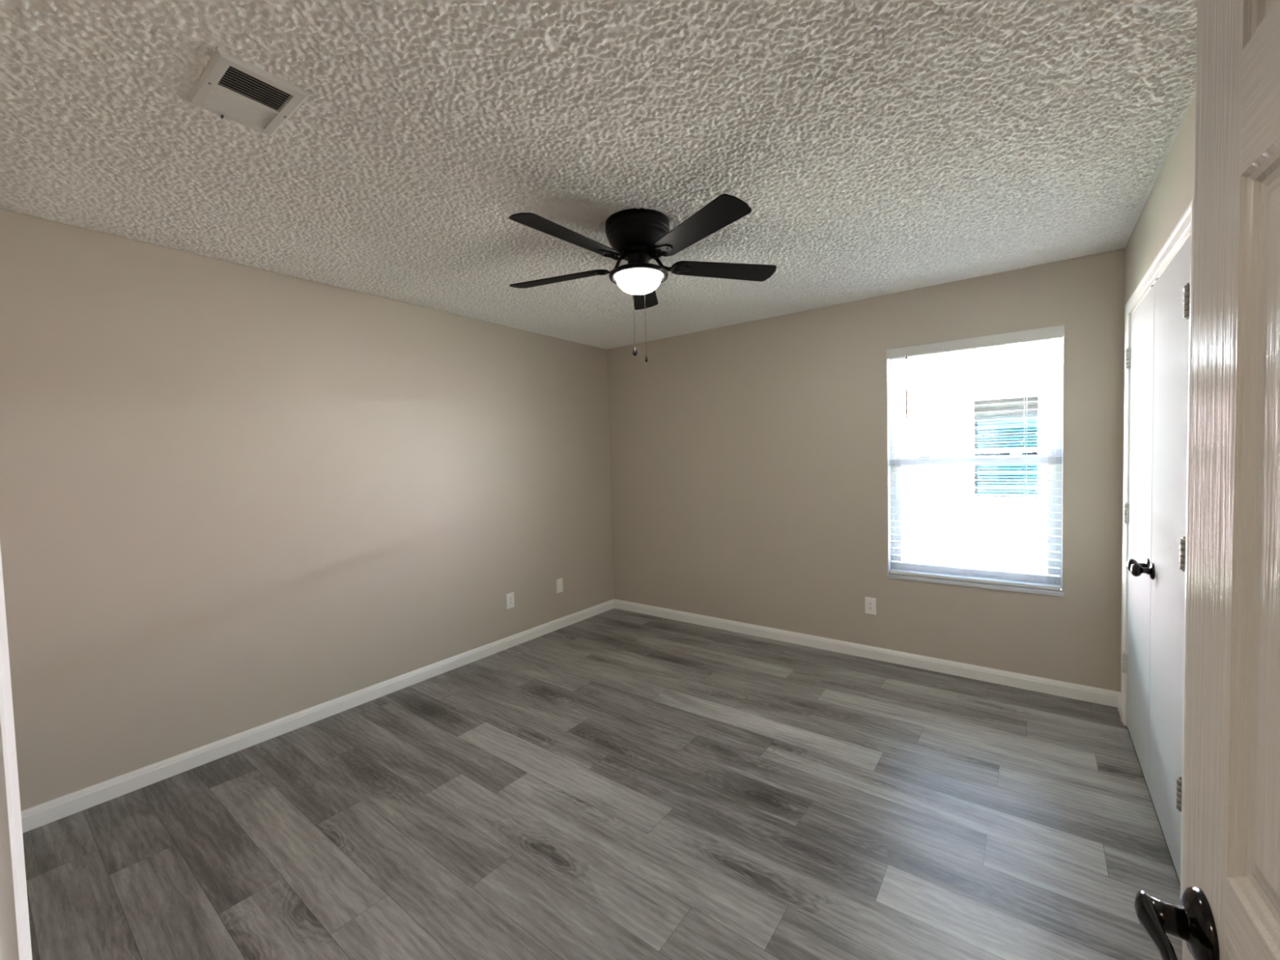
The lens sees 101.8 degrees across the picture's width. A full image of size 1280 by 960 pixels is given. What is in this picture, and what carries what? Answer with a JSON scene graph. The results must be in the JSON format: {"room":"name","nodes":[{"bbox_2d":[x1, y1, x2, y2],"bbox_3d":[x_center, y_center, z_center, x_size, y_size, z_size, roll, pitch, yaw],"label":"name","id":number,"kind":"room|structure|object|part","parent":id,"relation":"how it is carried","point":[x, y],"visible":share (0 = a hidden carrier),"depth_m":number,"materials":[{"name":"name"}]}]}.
{"room":"empty bedroom","nodes":[
{"label":"empty bedroom","id":0,"kind":"room"},
{"bbox_2d":[0,208,613,810],"bbox_3d":[-1.511,0.041,3.397,0.140,2.740,4.177,0,3,37],"label":"wall","id":1,"kind":"structure","parent":0,"point":[235,498],"depth_m":2.63,"materials":[{"name":"beige paint"}]},
{"bbox_2d":[21,599,613,833],"bbox_3d":[-1.369,1.264,3.464,0.014,0.084,3.737,0,3,37],"label":"baseboard","id":2,"kind":"structure","parent":1,"relation":"attached to","point":[32,818],"depth_m":2.67,"materials":[{"name":"white paint"}]},
{"bbox_2d":[506,591,514,608],"bbox_3d":[-0.988,0.920,3.970,0.009,0.116,0.070,0,3,37],"label":"wall outlet","id":3,"kind":"object","parent":1,"relation":"attached to","point":[509,597],"visible":1,"depth_m":3.96,"materials":[{"name":"white plastic"}]},
{"bbox_2d":[508,595,512,605],"bbox_3d":[-0.986,0.920,3.968,0.002,0.067,0.033,0,3,37],"label":"receptacle","id":4,"kind":"object","parent":3,"relation":"attached to","point":[510,597],"depth_m":3.96,"materials":[{"name":"white plastic"}]},
{"bbox_2d":[556,577,563,593],"bbox_3d":[-0.675,0.890,4.384,0.007,0.116,0.070,0,3,37],"label":"wall plate","id":5,"kind":"object","parent":1,"relation":"attached to","point":[559,581],"visible":1,"depth_m":4.38,"materials":[{"name":"white plastic"}]},
{"bbox_2d":[0,0,1197,349],"bbox_3d":[-0.123,-1.242,1.413,4.740,0.330,5.540,0,3,37],"label":"ceiling","id":6,"kind":"structure","parent":0,"point":[873,148],"depth_m":1.66,"materials":[{"name":"white paint"}]},
{"bbox_2d":[186,45,309,135],"bbox_3d":[-1.080,-1.116,1.427,0.282,0.156,0.203,0,3,37],"label":"ceiling vent","id":7,"kind":"object","parent":6,"relation":"in","point":[229,86],"visible":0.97,"depth_m":1.44,"materials":[{"name":"white metal"}]},
{"bbox_2d":[508,193,776,362],"bbox_3d":[-0.036,-0.831,2.251,1.248,0.583,1.212,0,3,37],"label":"ceiling fan","id":8,"kind":"object","parent":6,"relation":"hanging from","point":[639,236],"visible":1,"depth_m":2.17,"materials":[{"name":"black metal"}]},
{"bbox_3d":[-0.378,-0.937,2.425,0.499,0.006,0.136,-1,14,22],"label":"blade","id":9,"kind":"part","parent":8,"relation":"part of","materials":[{"name":"black wood"}]},
{"bbox_3d":[-0.264,-0.921,1.970,0.136,0.006,0.499,15,12,39],"label":"blade","id":10,"kind":"part","parent":8,"relation":"part of","materials":[{"name":"black wood"}]},
{"bbox_3d":[-0.148,-0.957,2.328,0.183,0.067,0.079,-1,12,22],"label":"blade arm","id":11,"kind":"part","parent":8,"relation":"part of","materials":[{"name":"black metal"}]},
{"bbox_3d":[-0.102,-0.951,2.158,0.079,0.067,0.183,13,11,39],"label":"blade arm","id":12,"kind":"part","parent":8,"relation":"part of","materials":[{"name":"black metal"}]},
{"bbox_3d":[-0.005,-0.858,2.279,0.196,0.074,0.196,0,3,37],"label":"lamp shade","id":13,"kind":"part","parent":8,"relation":"part of","materials":[{"name":"white glass"}]},
{"bbox_3d":[0.020,-0.957,2.673,0.136,0.006,0.499,-12,1,4],"label":"blade","id":14,"kind":"part","parent":8,"relation":"part of","materials":[{"name":"black wood"}]},
{"bbox_3d":[0.074,-0.956,2.149,0.079,0.067,0.183,9,-4,-32],"label":"blade arm","id":15,"kind":"part","parent":8,"relation":"part of","materials":[{"name":"black metal"}]},
{"bbox_3d":[0.137,-0.964,2.314,0.183,0.067,0.079,-2,-8,-14],"label":"blade arm","id":16,"kind":"part","parent":8,"relation":"part of","materials":[{"name":"black metal"}]},
{"bbox_3d":[0.205,-0.932,1.937,0.136,0.006,0.499,10,-4,-32],"label":"blade","id":17,"kind":"part","parent":8,"relation":"part of","materials":[{"name":"black wood"}]},
{"bbox_3d":[0.380,-0.955,2.372,0.499,0.006,0.136,-2,-9,-14],"label":"blade","id":18,"kind":"part","parent":8,"relation":"part of","materials":[{"name":"black wood"}]},
{"bbox_2d":[22,608,1182,959],"bbox_3d":[-0.049,1.401,1.491,4.500,0.100,5.300,0,3,37],"label":"floor","id":19,"kind":"structure","parent":0,"point":[615,784],"depth_m":1.99,"materials":[{"name":"grey laminate"}]},
{"bbox_2d":[606,248,1125,692],"bbox_3d":[1.182,-0.050,3.888,3.562,2.740,0.140,0,3,37],"label":"wall","id":20,"kind":"structure","parent":0,"point":[748,460],"depth_m":3.64,"materials":[{"name":"beige paint"}]},
{"bbox_2d":[613,599,1119,707],"bbox_3d":[1.168,1.180,3.876,3.562,0.084,0.014,0,3,37],"label":"baseboard","id":21,"kind":"structure","parent":20,"relation":"attached to","point":[1060,688],"depth_m":3.45,"materials":[{"name":"white paint"}]},
{"bbox_2d":[864,596,875,615],"bbox_3d":[1.573,0.861,3.553,0.070,0.116,0.009,0,3,37],"label":"wall outlet","id":22,"kind":"object","parent":20,"relation":"attached to","point":[870,602],"visible":1,"depth_m":3.55,"materials":[{"name":"white plastic"}]},
{"bbox_2d":[867,600,872,611],"bbox_3d":[1.572,0.861,3.551,0.033,0.067,0.002,0,3,37],"label":"receptacle","id":23,"kind":"object","parent":22,"relation":"attached to","point":[869,602],"depth_m":3.55,"materials":[{"name":"white plastic"}]},
{"bbox_2d":[886,337,1064,596],"bbox_3d":[2.040,-0.103,3.227,0.918,1.514,0.148,0,3,37],"label":"window","id":24,"kind":"structure","parent":20,"relation":"in","point":[1060,379],"depth_m":3.18,"materials":[{"name":"grey plastic"}]},
{"bbox_2d":[885,324,1064,591],"bbox_3d":[2.013,-0.116,3.190,0.908,1.484,0.077,0,3,37],"label":"window blind","id":25,"kind":"object","parent":24,"relation":"attached to","point":[1057,331],"visible":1,"depth_m":3.16,"materials":[{"name":"white plastic"}]},
{"bbox_3d":[1.798,-0.104,3.368,0.013,1.421,0.055,0,3,37],"label":"ladder cord","id":26,"kind":"part","parent":25,"relation":"part of","materials":[{"name":"white fabric"}]},
{"bbox_3d":[2.021,-0.103,3.199,0.013,1.421,0.055,0,3,37],"label":"ladder cord","id":27,"kind":"part","parent":25,"relation":"part of","materials":[{"name":"white fabric"}]},
{"bbox_3d":[2.039,0.615,3.229,0.890,0.020,0.048,0,3,37],"label":"rail","id":28,"kind":"part","parent":25,"relation":"part of","materials":[{"name":"white plastic"}]},
{"bbox_3d":[2.245,-0.102,3.030,0.013,1.421,0.055,0,3,37],"label":"ladder cord","id":29,"kind":"part","parent":25,"relation":"part of","materials":[{"name":"white fabric"}]},
{"bbox_3d":[2.040,0.642,3.231,0.918,0.024,0.082,0,3,37],"label":"sill","id":30,"kind":"part","parent":24,"relation":"part of","materials":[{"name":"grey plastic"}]},
{"bbox_3d":[2.066,0.223,3.262,0.842,0.746,0.024,0,3,37],"label":"sash","id":31,"kind":"part","parent":24,"relation":"part of","materials":[{"name":"grey plastic"}]},
{"bbox_3d":[2.064,-0.467,3.257,0.842,0.727,0.024,0,3,37],"label":"sash","id":32,"kind":"part","parent":24,"relation":"part of","materials":[{"name":"grey plastic"}]},
{"bbox_2d":[1120,93,1195,676],"bbox_3d":[1.624,0.054,1.024,0.600,2.740,4.177,0,3,37],"label":"wall","id":33,"kind":"structure","parent":0,"point":[1172,192],"depth_m":1.91,"materials":[{"name":"beige paint"}]},
{"bbox_2d":[1117,692,1120,717],"bbox_3d":[2.534,1.190,2.740,0.014,0.084,0.178,0,3,37],"label":"baseboard","id":34,"kind":"structure","parent":33,"relation":"attached to","point":[1119,694],"depth_m":2.76,"materials":[{"name":"white paint"}]},
{"bbox_2d":[1121,283,1155,787],"bbox_3d":[2.221,0.225,2.339,0.100,2.031,0.638,0,3,37],"label":"door","id":35,"kind":"structure","parent":33,"relation":"in","point":[1140,357],"depth_m":2.28,"materials":[{"name":"grey paint"}]},
{"bbox_3d":[2.049,0.353,2.141,0.065,0.066,0.066,0,3,37],"label":"knob","id":36,"kind":"part","parent":35,"relation":"part of","materials":[{"name":"black metal"}]},
{"bbox_2d":[1120,197,1194,898],"bbox_3d":[2.070,0.245,2.053,0.068,2.052,1.260,0,3,37],"label":"door frame","id":37,"kind":"structure","parent":33,"relation":"attached to","point":[1190,232],"depth_m":1.87,"materials":[{"name":"white paint"}]},
{"bbox_2d":[1130,235,1190,882],"bbox_3d":[1.835,0.256,1.829,0.100,2.031,0.638,0,3,37],"label":"door","id":38,"kind":"structure","parent":33,"relation":"in","point":[1166,569],"depth_m":1.80,"materials":[{"name":"grey paint"}]},
{"bbox_3d":[1.986,0.358,2.058,0.065,0.066,0.066,0,3,37],"label":"knob","id":39,"kind":"part","parent":38,"relation":"part of","materials":[{"name":"black metal"}]},
{"bbox_3d":[-1.148,0.136,0.810,3.562,2.740,0.115,0,3,37],"label":"wall","id":40,"kind":"structure","parent":0,"visible":0},
{"bbox_2d":[0,543,31,959],"bbox_3d":[-0.141,0.345,0.142,0.949,2.122,0.016,0,3,37],"label":"door frame","id":41,"kind":"structure","parent":40,"relation":"in","point":[15,929],"depth_m":0.40,"materials":[{"name":"white paint"}]},
{"bbox_2d":[1134,0,1279,959],"bbox_3d":[0.414,0.361,0.237,0.144,2.030,0.796,0,3,32],"label":"door","id":42,"kind":"structure","parent":41,"relation":"in","point":[1228,908],"depth_m":0.47,"materials":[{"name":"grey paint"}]},
{"bbox_3d":[0.521,0.458,0.506,0.041,0.032,0.132,0,3,32],"label":"lever","id":43,"kind":"part","parent":42,"relation":"part of","materials":[{"name":"black metal"}]},
{"label":"outside","id":44,"kind":"structure","parent":0,"visible":0},
{"bbox_2d":[902,549,1047,573],"bbox_3d":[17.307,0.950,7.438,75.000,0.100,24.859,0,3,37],"label":"lawn","id":45,"kind":"structure","parent":44,"point":[976,557],"depth_m":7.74,"materials":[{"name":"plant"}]},
{"bbox_2d":[899,342,1050,558],"bbox_3d":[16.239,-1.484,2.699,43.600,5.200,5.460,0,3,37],"label":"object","id":46,"kind":"structure","parent":45,"relation":"on","point":[1040,388],"depth_m":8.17,"materials":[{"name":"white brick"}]},
{"bbox_3d":[5.629,0.418,7.998,1.146,0.198,0.065,0,3,37],"label":"brick sill","id":47,"kind":"part","parent":46,"relation":"part of","materials":[{"name":"white"}]},
{"bbox_3d":[5.629,-0.492,8.018,0.807,1.525,0.004,0,3,37],"label":"pane","id":48,"kind":"part","parent":46,"relation":"part of","materials":[{"name":"clear glass"}]}
]}

